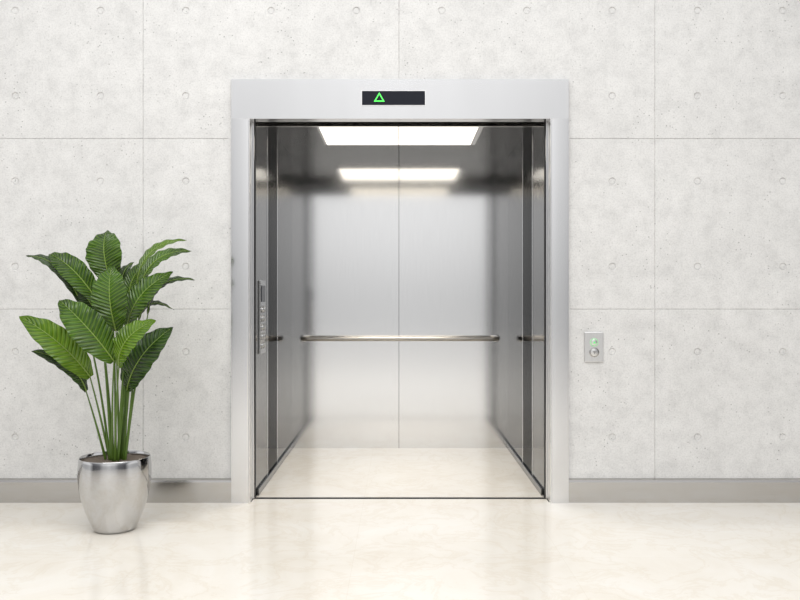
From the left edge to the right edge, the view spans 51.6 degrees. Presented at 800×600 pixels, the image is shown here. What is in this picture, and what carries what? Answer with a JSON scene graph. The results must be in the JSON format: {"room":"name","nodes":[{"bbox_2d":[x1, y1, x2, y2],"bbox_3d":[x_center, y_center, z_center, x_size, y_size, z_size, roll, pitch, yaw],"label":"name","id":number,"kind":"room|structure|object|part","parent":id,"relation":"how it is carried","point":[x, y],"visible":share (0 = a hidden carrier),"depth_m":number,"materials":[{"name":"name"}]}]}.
{"room":"elevator lobby","nodes":[
{"label":"elevator lobby","id":0,"kind":"room"},
{"bbox_2d":[0,0,799,477],"bbox_3d":[-0.005,-0.827,4.553,10.325,3.877,0.006,0,0,0],"label":"wall","id":1,"kind":"structure","parent":0,"point":[115,115],"depth_m":4.55,"materials":[{"name":"concrete"}]},
{"bbox_2d":[0,478,230,502],"bbox_3d":[-2.962,1.046,4.540,4.075,0.131,0.019,0,0,0],"label":"baseboard","id":2,"kind":"structure","parent":1,"relation":"attached to","point":[12,490],"depth_m":4.53,"materials":[{"name":"metal"}]},
{"bbox_2d":[231,79,568,502],"bbox_3d":[0.000,-0.023,4.592,1.846,2.368,0.143,0,0,0],"label":"door surround","id":3,"kind":"object","parent":1,"relation":"attached to","point":[252,100],"visible":0.95,"depth_m":4.52,"materials":[{"name":"metal"}]},
{"bbox_3d":[-0.825,0.060,4.561,0.007,2.102,0.079,0,0,0],"label":"edge trim","id":4,"kind":"part","parent":3,"relation":"part of","materials":[{"name":"metal"}]},
{"bbox_2d":[252,122,255,498],"bbox_3d":[-1.214,0.034,4.629,0.812,2.146,0.046,0,0,0],"label":"elevator door","id":5,"kind":"structure","parent":3,"relation":"attached to","point":[253,123],"depth_m":4.61,"materials":[{"name":"metal"}]},
{"bbox_2d":[361,90,425,105],"bbox_3d":[-0.035,-1.103,4.518,0.352,0.084,0.006,0,0,0],"label":"indicator","id":6,"kind":"object","parent":3,"relation":"attached to","point":[368,97],"visible":1,"depth_m":4.52,"materials":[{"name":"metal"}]},
{"bbox_2d":[251,122,548,501],"bbox_3d":[0.000,0.028,5.446,1.684,2.266,1.568,0,0,0],"label":"elevator","id":7,"kind":"object","parent":3,"relation":"attached to","point":[400,265],"visible":0.98,"depth_m":6.20,"materials":[{"name":"silver metal"}]},
{"bbox_3d":[-0.820,0.018,4.856,0.015,2.186,0.388,0,0,0],"label":"panel","id":8,"kind":"part","parent":7,"relation":"part of","materials":[{"name":"metal"}]},
{"bbox_3d":[-0.807,0.099,4.843,0.010,0.425,0.185,0,0,0],"label":"control panel","id":9,"kind":"part","parent":7,"relation":"part of","materials":[{"name":"metal"}]},
{"bbox_3d":[-0.819,0.018,5.066,0.017,2.186,0.028,0,0,0],"label":"panel trim","id":10,"kind":"part","parent":7,"relation":"part of","materials":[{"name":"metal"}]},
{"bbox_3d":[-0.820,0.018,5.266,0.015,2.186,0.368,0,0,0],"label":"panel","id":11,"kind":"part","parent":7,"relation":"part of","materials":[{"name":"metal"}]},
{"bbox_3d":[-0.805,1.092,5.446,0.010,0.038,1.508,0,0,0],"label":"skirting","id":12,"kind":"part","parent":7,"relation":"part of","materials":[{"name":"metal"}]},
{"bbox_3d":[-0.819,0.018,5.466,0.017,2.186,0.028,0,0,0],"label":"panel trim","id":13,"kind":"part","parent":7,"relation":"part of","materials":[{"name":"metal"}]},
{"bbox_3d":[-0.820,0.018,5.841,0.015,2.186,0.718,0,0,0],"label":"panel","id":14,"kind":"part","parent":7,"relation":"part of","materials":[{"name":"metal"}]},
{"bbox_3d":[-0.411,-1.081,5.436,0.802,0.011,1.528,0,0,0],"label":"ceiling panel","id":15,"kind":"part","parent":7,"relation":"part of","materials":[{"name":"metal"}]},
{"bbox_3d":[-0.411,0.018,6.209,0.802,2.186,0.018,0,0,0],"label":"panel","id":16,"kind":"part","parent":7,"relation":"part of","materials":[{"name":"metal"}]},
{"bbox_3d":[0.000,0.287,6.153,1.480,0.036,0.092,0,0,0],"label":"handrail","id":17,"kind":"part","parent":7,"relation":"part of","materials":[{"name":"metal"}]},
{"bbox_2d":[317,127,482,144],"bbox_3d":[0.000,-1.071,5.370,1.030,0.008,0.640,0,0,0],"label":"ceiling light","id":18,"kind":"object","parent":7,"relation":"on","point":[326,135],"depth_m":5.36,"materials":[{"name":"white plastic"}]},
{"bbox_3d":[0.403,0.018,6.209,0.818,2.186,0.018,0,0,0],"label":"panel","id":19,"kind":"part","parent":7,"relation":"part of","materials":[{"name":"metal"}]},
{"bbox_3d":[0.403,-1.081,5.436,0.818,0.011,1.528,0,0,0],"label":"ceiling panel","id":20,"kind":"part","parent":7,"relation":"part of","materials":[{"name":"metal"}]},
{"bbox_3d":[0.820,0.018,5.841,0.015,2.186,0.718,0,0,0],"label":"panel","id":21,"kind":"part","parent":7,"relation":"part of","materials":[{"name":"metal"}]},
{"bbox_3d":[0.819,0.018,5.466,0.017,2.186,0.028,0,0,0],"label":"panel trim","id":22,"kind":"part","parent":7,"relation":"part of","materials":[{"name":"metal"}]},
{"bbox_3d":[0.805,1.092,5.446,0.010,0.038,1.508,0,0,0],"label":"skirting","id":23,"kind":"part","parent":7,"relation":"part of","materials":[{"name":"metal"}]},
{"bbox_3d":[0.820,0.018,5.266,0.015,2.186,0.368,0,0,0],"label":"panel","id":24,"kind":"part","parent":7,"relation":"part of","materials":[{"name":"metal"}]},
{"bbox_3d":[0.819,0.018,5.066,0.017,2.186,0.028,0,0,0],"label":"panel trim","id":25,"kind":"part","parent":7,"relation":"part of","materials":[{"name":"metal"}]},
{"bbox_3d":[0.820,0.018,4.856,0.015,2.186,0.388,0,0,0],"label":"panel","id":26,"kind":"part","parent":7,"relation":"part of","materials":[{"name":"metal"}]},
{"bbox_2d":[544,122,547,498],"bbox_3d":[1.214,0.034,4.629,0.812,2.146,0.046,0,0,0],"label":"elevator door","id":27,"kind":"structure","parent":3,"relation":"attached to","point":[545,123],"depth_m":4.61,"materials":[{"name":"metal"}]},
{"bbox_3d":[0.825,0.060,4.561,0.007,2.102,0.079,0,0,0],"label":"edge trim","id":28,"kind":"part","parent":3,"relation":"part of","materials":[{"name":"metal"}]},
{"bbox_2d":[584,332,602,361],"bbox_3d":[1.064,0.259,4.542,0.104,0.165,0.017,0,0,0],"label":"panel","id":29,"kind":"object","parent":1,"relation":"attached to","point":[593,341],"visible":1,"depth_m":4.54,"materials":[{"name":"metal"}]},
{"bbox_2d":[569,478,799,502],"bbox_3d":[2.962,1.046,4.540,4.075,0.131,0.019,0,0,0],"label":"baseboard","id":30,"kind":"structure","parent":1,"relation":"attached to","point":[581,490],"depth_m":4.53,"materials":[{"name":"metal"}]},
{"bbox_2d":[0,499,799,599],"bbox_3d":[0.000,1.151,-3.417,10.000,0.080,16.066,0,0,0],"label":"floor","id":31,"kind":"structure","parent":0,"point":[259,549],"depth_m":3.61,"materials":[{"name":"beige stone"}]},
{"bbox_2d":[19,230,193,533],"bbox_3d":[-1.450,0.380,3.981,0.872,1.462,0.459,0,0,0],"label":"potted plant","id":32,"kind":"object","parent":31,"relation":"on","point":[114,483],"visible":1,"depth_m":3.92,"materials":[{"name":"green plant"}]},
{"bbox_3d":[-1.469,0.611,4.004,0.102,0.348,0.013,0,0,-35],"label":"stem","id":33,"kind":"part","parent":32,"relation":"part of","materials":[{"name":"green plant"}]},
{"bbox_3d":[-1.447,0.576,3.998,0.013,0.419,0.122,0,0,32],"label":"stem","id":34,"kind":"part","parent":32,"relation":"part of","materials":[{"name":"green plant"}]},
{"bbox_3d":[-1.492,0.397,4.053,0.202,0.776,0.017,0,0,25],"label":"stem","id":35,"kind":"part","parent":32,"relation":"part of","materials":[{"name":"green plant"}]},
{"bbox_3d":[-1.439,0.397,4.032,0.099,0.775,0.081,0,0,0],"label":"stem","id":36,"kind":"part","parent":32,"relation":"part of","materials":[{"name":"green plant"}]},
{"bbox_3d":[-1.451,0.437,4.096,0.016,0.696,0.159,0,0,-41],"label":"stem","id":37,"kind":"part","parent":32,"relation":"part of","materials":[{"name":"green plant"}]},
{"bbox_3d":[-1.365,0.535,3.933,0.015,0.501,0.142,0,0,-19],"label":"stem","id":38,"kind":"part","parent":32,"relation":"part of","materials":[{"name":"green plant"}]},
{"bbox_3d":[-1.382,0.934,4.010,0.342,0.354,0.342,0,0,0],"label":"pot","id":39,"kind":"part","parent":32,"relation":"part of","materials":[{"name":"metal"}]},
{"bbox_3d":[-1.403,0.347,4.058,0.016,0.875,0.129,0,0,-27],"label":"stem","id":40,"kind":"part","parent":32,"relation":"part of","materials":[{"name":"green plant"}]},
{"bbox_3d":[-1.348,0.547,3.930,0.014,0.476,0.121,0,0,-26],"label":"stem","id":41,"kind":"part","parent":32,"relation":"part of","materials":[{"name":"green plant"}]},
{"bbox_3d":[-1.360,0.466,3.989,0.013,0.638,0.124,0,0,-12],"label":"stem","id":42,"kind":"part","parent":32,"relation":"part of","materials":[{"name":"green plant"}]},
{"bbox_3d":[-1.343,0.462,3.993,0.056,0.645,0.013,0,0,0],"label":"stem","id":43,"kind":"part","parent":32,"relation":"part of","materials":[{"name":"green plant"}]},
{"bbox_3d":[-1.333,0.358,4.035,0.069,0.854,0.115,0,0,0],"label":"stem","id":44,"kind":"part","parent":32,"relation":"part of","materials":[{"name":"green plant"}]},
{"bbox_3d":[-1.367,0.392,4.101,0.014,0.786,0.144,0,0,0],"label":"stem","id":45,"kind":"part","parent":32,"relation":"part of","materials":[{"name":"green plant"}]},
{"bbox_3d":[-1.353,0.417,4.088,0.015,0.735,0.128,0,0,3],"label":"stem","id":46,"kind":"part","parent":32,"relation":"part of","materials":[{"name":"green plant"}]},
{"bbox_3d":[-1.340,0.612,4.025,0.026,0.346,0.013,0,0,-7],"label":"stem","id":47,"kind":"part","parent":32,"relation":"part of","materials":[{"name":"green plant"}]},
{"bbox_3d":[-1.312,0.452,4.045,0.014,0.667,0.102,0,0,25],"label":"stem","id":48,"kind":"part","parent":32,"relation":"part of","materials":[{"name":"green plant"}]},
{"bbox_3d":[-1.312,0.373,4.036,0.096,0.824,0.013,0,0,4],"label":"stem","id":49,"kind":"part","parent":32,"relation":"part of","materials":[{"name":"green plant"}]},
{"bbox_3d":[-1.292,0.426,4.049,0.117,0.717,0.013,0,0,-11],"label":"stem","id":50,"kind":"part","parent":32,"relation":"part of","materials":[{"name":"green plant"}]}
]}

